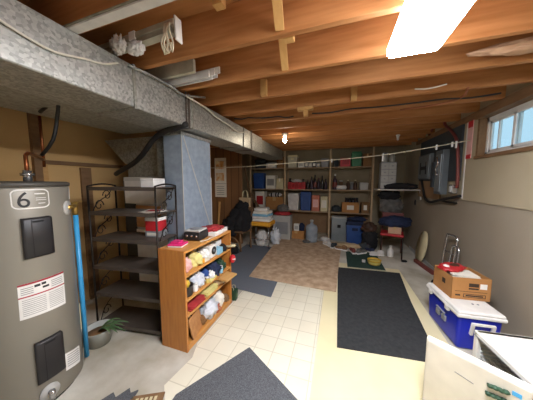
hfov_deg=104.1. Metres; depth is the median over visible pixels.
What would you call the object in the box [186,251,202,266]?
yarn
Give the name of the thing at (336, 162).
canister
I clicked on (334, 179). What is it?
bottle
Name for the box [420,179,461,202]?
cable
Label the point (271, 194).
roll
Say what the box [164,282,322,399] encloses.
floor
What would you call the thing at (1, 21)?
wire
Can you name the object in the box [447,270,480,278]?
pile
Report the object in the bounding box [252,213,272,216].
linens
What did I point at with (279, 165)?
carton
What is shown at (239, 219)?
coat
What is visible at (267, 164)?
storage box
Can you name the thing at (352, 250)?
shoe
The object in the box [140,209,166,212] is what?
flyers
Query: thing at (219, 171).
picture
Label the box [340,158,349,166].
storage box
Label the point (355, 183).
bottle
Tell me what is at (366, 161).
carton
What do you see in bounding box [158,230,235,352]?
bookcase
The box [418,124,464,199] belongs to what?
board
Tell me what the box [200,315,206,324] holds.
purse
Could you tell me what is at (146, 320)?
metal shelf
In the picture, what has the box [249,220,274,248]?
stool
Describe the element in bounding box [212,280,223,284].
handbag
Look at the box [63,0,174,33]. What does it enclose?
window blind
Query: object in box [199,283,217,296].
pile
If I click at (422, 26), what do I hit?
ceiling light
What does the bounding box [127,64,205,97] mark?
conduit
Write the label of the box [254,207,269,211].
linens
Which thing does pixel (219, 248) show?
tissue box
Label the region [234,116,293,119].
cable
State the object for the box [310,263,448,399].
floor
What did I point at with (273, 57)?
ceiling
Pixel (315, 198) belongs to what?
storage box
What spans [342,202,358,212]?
cardboard box
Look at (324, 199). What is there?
storage box
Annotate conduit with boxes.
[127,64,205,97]
[428,122,459,187]
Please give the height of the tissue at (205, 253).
0.092 m
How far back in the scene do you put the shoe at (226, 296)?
2.49 m
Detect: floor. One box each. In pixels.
[56,228,472,399]
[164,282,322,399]
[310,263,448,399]
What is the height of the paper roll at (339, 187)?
0.110 m
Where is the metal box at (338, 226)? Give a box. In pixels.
[331,215,346,240]
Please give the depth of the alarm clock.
2.20 m
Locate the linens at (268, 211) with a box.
[253,210,271,214]
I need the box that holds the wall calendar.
[214,158,226,196]
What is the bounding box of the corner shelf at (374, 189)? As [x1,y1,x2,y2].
[374,189,420,199]
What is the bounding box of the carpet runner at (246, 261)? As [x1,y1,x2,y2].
[231,244,276,296]
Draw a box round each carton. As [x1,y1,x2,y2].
[140,178,164,186]
[145,216,165,230]
[145,229,166,236]
[266,196,283,208]
[276,178,283,188]
[277,157,283,167]
[292,229,305,238]
[294,223,299,230]
[362,153,371,165]
[388,227,400,234]
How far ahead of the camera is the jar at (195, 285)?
1.94 m
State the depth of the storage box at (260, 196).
6.03 m
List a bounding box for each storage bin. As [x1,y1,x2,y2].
[253,173,266,188]
[254,159,266,167]
[287,155,298,167]
[288,193,299,209]
[300,192,311,210]
[321,158,328,166]
[346,220,363,243]
[351,151,361,165]
[358,182,368,189]
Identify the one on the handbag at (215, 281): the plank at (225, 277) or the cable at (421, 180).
the plank at (225, 277)
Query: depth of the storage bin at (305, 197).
5.61 m
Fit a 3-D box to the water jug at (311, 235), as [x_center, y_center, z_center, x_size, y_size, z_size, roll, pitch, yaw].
[1.106,0.750,5.101,0.290,0.535,0.290,2,6,19]
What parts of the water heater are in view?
drain plate, valve plate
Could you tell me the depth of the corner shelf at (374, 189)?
4.18 m
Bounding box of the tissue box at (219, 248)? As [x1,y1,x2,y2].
[216,246,222,254]
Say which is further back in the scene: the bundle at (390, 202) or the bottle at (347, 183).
the bottle at (347, 183)
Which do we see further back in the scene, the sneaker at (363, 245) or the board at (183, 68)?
the sneaker at (363, 245)
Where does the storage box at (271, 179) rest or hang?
on the shelves at (323, 220)
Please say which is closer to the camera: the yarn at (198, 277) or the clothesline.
the yarn at (198, 277)
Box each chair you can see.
[231,207,252,251]
[380,212,403,259]
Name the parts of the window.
sash, frame, sash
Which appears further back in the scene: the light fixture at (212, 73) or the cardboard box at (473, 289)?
the cardboard box at (473, 289)
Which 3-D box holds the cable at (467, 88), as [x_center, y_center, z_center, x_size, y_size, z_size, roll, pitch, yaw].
[1.745,-1.004,2.141,0.227,0.031,0.626,-2,6,-23]
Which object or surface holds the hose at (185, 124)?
attached to the air duct at (119, 91)
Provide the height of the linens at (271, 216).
0.060 m
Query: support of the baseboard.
attached to the wall at (492, 220)
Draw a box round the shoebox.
[201,224,226,236]
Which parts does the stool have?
seat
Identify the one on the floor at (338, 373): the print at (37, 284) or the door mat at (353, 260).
the door mat at (353, 260)
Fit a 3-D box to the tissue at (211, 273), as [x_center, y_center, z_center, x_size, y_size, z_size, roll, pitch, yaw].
[-0.583,0.772,2.181,0.095,0.077,0.094,2,6,19]
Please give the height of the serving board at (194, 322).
0.219 m
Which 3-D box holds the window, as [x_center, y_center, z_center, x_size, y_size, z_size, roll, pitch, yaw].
[2.306,-0.688,1.756,0.160,0.530,1.480,2,6,19]
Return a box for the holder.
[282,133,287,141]
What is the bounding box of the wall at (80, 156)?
[0,107,216,302]
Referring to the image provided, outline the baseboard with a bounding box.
[409,246,433,269]
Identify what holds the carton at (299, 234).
on the floor at (134, 360)
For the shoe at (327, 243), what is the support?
on the rug at (293, 261)
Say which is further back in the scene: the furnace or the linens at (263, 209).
the linens at (263, 209)
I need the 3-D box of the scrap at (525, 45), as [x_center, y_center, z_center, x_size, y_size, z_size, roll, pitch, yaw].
[1.704,-0.981,1.300,0.745,0.076,0.125,2,6,19]
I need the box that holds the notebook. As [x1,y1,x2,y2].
[167,239,187,247]
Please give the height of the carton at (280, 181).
0.291 m
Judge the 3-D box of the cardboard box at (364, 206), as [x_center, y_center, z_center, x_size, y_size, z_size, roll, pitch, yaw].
[2.475,0.189,5.237,0.188,0.270,0.202,2,6,19]
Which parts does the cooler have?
lid, carry handle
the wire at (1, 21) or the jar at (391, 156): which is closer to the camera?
the wire at (1, 21)
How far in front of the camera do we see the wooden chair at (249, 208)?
4.60 m
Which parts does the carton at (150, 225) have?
lid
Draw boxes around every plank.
[216,271,236,281]
[244,167,257,231]
[248,190,272,230]
[414,259,433,274]
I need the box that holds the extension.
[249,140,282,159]
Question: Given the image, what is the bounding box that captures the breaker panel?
[418,153,433,178]
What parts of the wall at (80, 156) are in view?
rail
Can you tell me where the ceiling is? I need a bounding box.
[17,0,532,150]
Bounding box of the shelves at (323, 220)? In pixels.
[250,147,374,237]
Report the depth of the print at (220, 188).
5.04 m
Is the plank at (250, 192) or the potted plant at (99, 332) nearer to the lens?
the potted plant at (99, 332)
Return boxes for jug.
[305,220,317,242]
[387,245,393,256]
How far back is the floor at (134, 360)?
1.83 m
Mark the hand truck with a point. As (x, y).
(456, 246)
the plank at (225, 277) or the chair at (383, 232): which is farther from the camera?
the chair at (383, 232)
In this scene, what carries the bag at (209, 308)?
on the bookcase at (173, 275)
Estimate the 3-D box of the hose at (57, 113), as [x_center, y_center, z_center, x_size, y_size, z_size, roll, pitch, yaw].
[-1.631,-0.539,1.558,0.247,0.414,0.055,2,6,19]
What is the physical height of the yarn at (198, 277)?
0.152 m
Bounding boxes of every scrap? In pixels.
[102,388,137,399]
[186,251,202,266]
[466,36,532,56]
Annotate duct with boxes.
[0,0,261,153]
[0,85,157,133]
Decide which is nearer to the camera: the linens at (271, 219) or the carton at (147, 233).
the carton at (147, 233)
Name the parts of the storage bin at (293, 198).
lid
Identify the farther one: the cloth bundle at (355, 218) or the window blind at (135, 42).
the cloth bundle at (355, 218)
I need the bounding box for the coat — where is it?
[221,200,251,235]
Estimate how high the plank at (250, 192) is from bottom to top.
1.238 m
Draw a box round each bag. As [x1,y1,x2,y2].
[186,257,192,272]
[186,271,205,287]
[199,297,218,319]
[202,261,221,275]
[214,258,225,269]
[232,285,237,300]
[239,190,250,206]
[254,229,267,245]
[270,227,280,243]
[384,183,417,189]
[437,262,465,271]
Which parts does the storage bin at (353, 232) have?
lid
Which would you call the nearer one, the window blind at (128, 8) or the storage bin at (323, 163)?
the window blind at (128, 8)
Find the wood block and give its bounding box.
[297,106,312,116]
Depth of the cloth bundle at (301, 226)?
5.38 m
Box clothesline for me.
[214,140,469,167]
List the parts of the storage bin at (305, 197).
lid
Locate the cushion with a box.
[378,215,412,227]
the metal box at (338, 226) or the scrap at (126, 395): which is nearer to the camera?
the scrap at (126, 395)
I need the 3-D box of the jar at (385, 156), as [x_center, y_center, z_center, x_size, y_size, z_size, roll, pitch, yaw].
[2.500,-0.892,4.387,0.120,0.200,0.120,2,6,19]
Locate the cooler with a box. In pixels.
[426,282,507,349]
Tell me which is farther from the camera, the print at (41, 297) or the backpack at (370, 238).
the backpack at (370, 238)
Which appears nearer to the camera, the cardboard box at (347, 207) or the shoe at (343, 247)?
the shoe at (343, 247)
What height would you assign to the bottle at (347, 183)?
0.250 m
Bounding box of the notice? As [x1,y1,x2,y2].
[466,120,473,158]
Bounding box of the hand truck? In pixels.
[431,233,459,282]
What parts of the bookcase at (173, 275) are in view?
panel, cap, panel, ball cap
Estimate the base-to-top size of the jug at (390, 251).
0.220 m
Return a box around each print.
[21,276,63,316]
[34,281,48,287]
[67,348,78,365]
[215,183,225,194]
[468,120,473,127]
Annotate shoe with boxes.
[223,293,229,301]
[323,241,330,246]
[335,245,347,251]
[349,247,355,253]
[356,248,366,254]
[365,247,374,251]
[369,250,384,255]
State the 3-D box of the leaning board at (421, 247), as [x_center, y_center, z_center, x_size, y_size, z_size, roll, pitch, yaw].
[2.848,0.861,3.823,0.113,0.590,0.405,2,6,19]
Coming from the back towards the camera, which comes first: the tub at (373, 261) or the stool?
the stool
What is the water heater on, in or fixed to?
on the floor at (134, 360)
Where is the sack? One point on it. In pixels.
(218, 296)
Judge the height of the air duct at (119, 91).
0.318 m
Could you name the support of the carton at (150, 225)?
on the carton at (147, 233)
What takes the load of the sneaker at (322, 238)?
on the floor at (134, 360)
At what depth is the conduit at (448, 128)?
2.76 m
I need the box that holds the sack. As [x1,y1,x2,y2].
[210,289,223,306]
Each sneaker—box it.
[320,236,330,240]
[358,242,370,249]
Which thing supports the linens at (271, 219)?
on the stool
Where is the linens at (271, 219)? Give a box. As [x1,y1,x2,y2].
[252,218,273,221]
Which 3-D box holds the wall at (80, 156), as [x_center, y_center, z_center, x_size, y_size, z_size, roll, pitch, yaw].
[-2.199,-0.032,2.770,0.150,2.560,8.200,2,6,19]
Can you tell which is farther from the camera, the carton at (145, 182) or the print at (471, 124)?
the print at (471, 124)
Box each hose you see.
[38,105,59,155]
[114,121,188,175]
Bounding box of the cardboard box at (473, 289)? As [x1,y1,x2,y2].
[433,265,491,301]
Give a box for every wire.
[0,19,118,64]
[185,95,245,132]
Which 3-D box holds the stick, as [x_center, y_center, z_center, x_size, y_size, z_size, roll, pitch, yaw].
[-1.153,0.547,5.002,0.050,1.003,0.206,1,5,11]
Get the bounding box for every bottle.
[313,175,316,188]
[320,176,323,188]
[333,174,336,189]
[346,180,349,189]
[353,180,356,189]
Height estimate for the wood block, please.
0.100 m
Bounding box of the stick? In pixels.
[217,202,220,224]
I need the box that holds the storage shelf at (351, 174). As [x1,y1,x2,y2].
[242,145,405,239]
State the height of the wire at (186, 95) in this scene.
0.105 m
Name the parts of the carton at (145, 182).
lid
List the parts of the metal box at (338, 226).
lid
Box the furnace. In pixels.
[105,136,212,281]
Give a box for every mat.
[172,347,296,399]
[337,267,426,361]
[346,251,385,270]
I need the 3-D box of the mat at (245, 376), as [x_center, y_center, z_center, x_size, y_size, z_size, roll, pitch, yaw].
[-0.140,1.376,1.341,1.010,0.008,1.000,2,6,19]
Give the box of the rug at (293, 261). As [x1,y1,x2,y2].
[249,238,340,291]
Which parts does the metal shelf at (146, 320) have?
post, post, post, post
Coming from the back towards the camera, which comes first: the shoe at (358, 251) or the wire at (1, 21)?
the shoe at (358, 251)
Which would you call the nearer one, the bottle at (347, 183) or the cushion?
the cushion
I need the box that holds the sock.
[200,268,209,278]
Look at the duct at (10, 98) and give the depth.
1.68 m
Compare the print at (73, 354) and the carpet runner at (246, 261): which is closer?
the print at (73, 354)
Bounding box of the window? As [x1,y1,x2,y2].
[473,86,532,158]
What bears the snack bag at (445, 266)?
on the cardboard box at (473, 289)
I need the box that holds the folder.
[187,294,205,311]
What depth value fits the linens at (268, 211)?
4.62 m
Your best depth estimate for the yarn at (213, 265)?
2.24 m
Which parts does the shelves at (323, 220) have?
post, post, post, panel, post, post, post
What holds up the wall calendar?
attached to the panelling
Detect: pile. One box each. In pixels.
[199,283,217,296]
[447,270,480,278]
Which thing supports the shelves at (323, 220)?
on the floor at (134, 360)
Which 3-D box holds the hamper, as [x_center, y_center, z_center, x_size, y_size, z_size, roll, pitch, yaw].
[0.422,0.701,5.410,0.450,0.620,0.252,2,6,19]
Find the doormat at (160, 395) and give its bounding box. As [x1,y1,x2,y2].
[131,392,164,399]
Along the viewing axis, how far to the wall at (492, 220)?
2.23 m
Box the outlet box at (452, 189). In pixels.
[448,185,457,193]
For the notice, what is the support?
attached to the wall at (492, 220)
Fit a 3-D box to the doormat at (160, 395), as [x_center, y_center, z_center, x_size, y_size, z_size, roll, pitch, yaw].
[-0.808,1.377,1.334,0.220,0.013,0.260,-1,5,-9]
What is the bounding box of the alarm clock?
[198,243,216,258]
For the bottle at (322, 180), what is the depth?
5.47 m
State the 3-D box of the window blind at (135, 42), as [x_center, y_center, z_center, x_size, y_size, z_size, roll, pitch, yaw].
[-0.858,-0.967,1.315,0.719,0.226,0.140,2,6,19]
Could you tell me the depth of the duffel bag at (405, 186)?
4.15 m
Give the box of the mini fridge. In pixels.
[422,330,532,399]
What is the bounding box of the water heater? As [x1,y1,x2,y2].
[0,116,89,399]
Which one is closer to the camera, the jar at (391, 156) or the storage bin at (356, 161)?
the jar at (391, 156)
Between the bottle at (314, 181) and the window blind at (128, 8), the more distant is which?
the bottle at (314, 181)
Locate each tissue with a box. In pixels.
[197,249,210,257]
[209,270,214,277]
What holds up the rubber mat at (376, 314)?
on the floor at (338, 373)
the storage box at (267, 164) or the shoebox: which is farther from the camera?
the storage box at (267, 164)
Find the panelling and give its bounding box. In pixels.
[210,147,242,243]
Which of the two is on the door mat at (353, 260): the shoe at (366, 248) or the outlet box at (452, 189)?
the shoe at (366, 248)
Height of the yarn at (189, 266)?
0.139 m
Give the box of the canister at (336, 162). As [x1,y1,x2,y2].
[334,159,338,166]
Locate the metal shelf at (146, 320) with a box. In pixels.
[86,183,177,338]
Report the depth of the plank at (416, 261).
3.53 m
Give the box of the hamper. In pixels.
[273,215,291,239]
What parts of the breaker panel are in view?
door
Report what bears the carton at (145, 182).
on the metal shelf at (146, 320)
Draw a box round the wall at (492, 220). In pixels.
[401,82,532,336]
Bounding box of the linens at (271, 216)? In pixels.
[252,215,272,219]
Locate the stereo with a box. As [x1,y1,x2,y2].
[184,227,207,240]
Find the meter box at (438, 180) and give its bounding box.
[430,149,449,194]
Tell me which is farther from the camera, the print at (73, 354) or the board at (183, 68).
the board at (183, 68)
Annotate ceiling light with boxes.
[387,0,475,57]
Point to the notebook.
(175, 243)
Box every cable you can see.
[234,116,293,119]
[312,92,501,113]
[400,87,469,110]
[415,83,446,89]
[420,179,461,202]
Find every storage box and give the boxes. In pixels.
[209,239,220,245]
[255,191,266,207]
[266,162,276,167]
[266,175,277,188]
[312,195,319,210]
[320,196,327,211]
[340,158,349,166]
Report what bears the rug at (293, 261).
on the floor at (134, 360)
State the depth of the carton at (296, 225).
5.41 m
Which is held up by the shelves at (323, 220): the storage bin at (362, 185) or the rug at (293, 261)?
the storage bin at (362, 185)
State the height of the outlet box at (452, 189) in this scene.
0.120 m
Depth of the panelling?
4.97 m
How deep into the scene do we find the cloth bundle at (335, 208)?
5.42 m
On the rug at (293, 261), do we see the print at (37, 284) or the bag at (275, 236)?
the bag at (275, 236)
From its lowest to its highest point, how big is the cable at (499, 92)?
0.022 m
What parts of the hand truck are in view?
tube frame, tube frame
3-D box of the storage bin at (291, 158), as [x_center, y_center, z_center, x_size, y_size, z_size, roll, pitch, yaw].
[0.738,-1.058,5.743,0.276,0.342,0.270,2,6,19]
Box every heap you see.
[274,211,289,215]
[337,242,360,248]
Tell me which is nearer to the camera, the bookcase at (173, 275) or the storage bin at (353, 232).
the bookcase at (173, 275)
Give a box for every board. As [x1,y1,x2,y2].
[144,59,195,79]
[188,308,201,339]
[415,231,427,261]
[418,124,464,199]
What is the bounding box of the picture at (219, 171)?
[216,161,223,180]
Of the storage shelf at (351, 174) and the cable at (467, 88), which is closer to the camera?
the cable at (467, 88)
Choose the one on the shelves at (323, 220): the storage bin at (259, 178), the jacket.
the storage bin at (259, 178)
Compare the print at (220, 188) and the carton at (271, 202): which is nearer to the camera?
the print at (220, 188)
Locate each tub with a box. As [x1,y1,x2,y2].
[359,184,367,189]
[367,257,381,265]
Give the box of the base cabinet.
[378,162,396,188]
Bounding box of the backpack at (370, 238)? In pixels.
[361,231,377,249]
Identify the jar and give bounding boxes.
[193,282,197,291]
[382,153,387,161]
[389,154,394,161]
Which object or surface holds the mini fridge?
on the floor at (134, 360)
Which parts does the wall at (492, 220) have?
plate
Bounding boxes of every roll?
[269,192,281,196]
[336,185,346,189]
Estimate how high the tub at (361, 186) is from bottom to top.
0.158 m
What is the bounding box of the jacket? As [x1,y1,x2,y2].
[360,222,377,231]
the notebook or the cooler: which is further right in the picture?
the cooler
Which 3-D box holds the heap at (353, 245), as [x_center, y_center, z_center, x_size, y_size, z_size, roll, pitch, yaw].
[1.898,1.023,4.694,0.710,0.109,0.244,2,6,19]
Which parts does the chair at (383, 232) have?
seat, backrest, leg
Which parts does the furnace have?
panel, vent panel, panel, panel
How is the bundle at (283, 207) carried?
on the heap at (278, 212)
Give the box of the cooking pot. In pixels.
[186,279,192,297]
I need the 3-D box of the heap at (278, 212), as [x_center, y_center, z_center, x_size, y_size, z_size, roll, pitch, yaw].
[0.419,0.338,5.381,0.474,0.107,0.228,2,6,19]
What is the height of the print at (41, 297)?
0.185 m
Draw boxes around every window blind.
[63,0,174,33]
[99,15,182,55]
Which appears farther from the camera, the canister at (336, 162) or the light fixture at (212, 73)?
the canister at (336, 162)
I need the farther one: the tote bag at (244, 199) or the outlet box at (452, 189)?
the tote bag at (244, 199)
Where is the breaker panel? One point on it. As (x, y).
(425, 161)
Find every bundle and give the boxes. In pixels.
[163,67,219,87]
[277,203,288,211]
[299,223,304,230]
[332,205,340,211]
[347,216,367,221]
[377,190,403,212]
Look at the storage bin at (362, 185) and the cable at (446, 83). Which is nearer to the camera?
the cable at (446, 83)
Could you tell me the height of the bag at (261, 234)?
0.379 m
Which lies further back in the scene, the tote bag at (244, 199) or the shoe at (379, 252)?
the tote bag at (244, 199)
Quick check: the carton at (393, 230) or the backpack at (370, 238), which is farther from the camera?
the backpack at (370, 238)

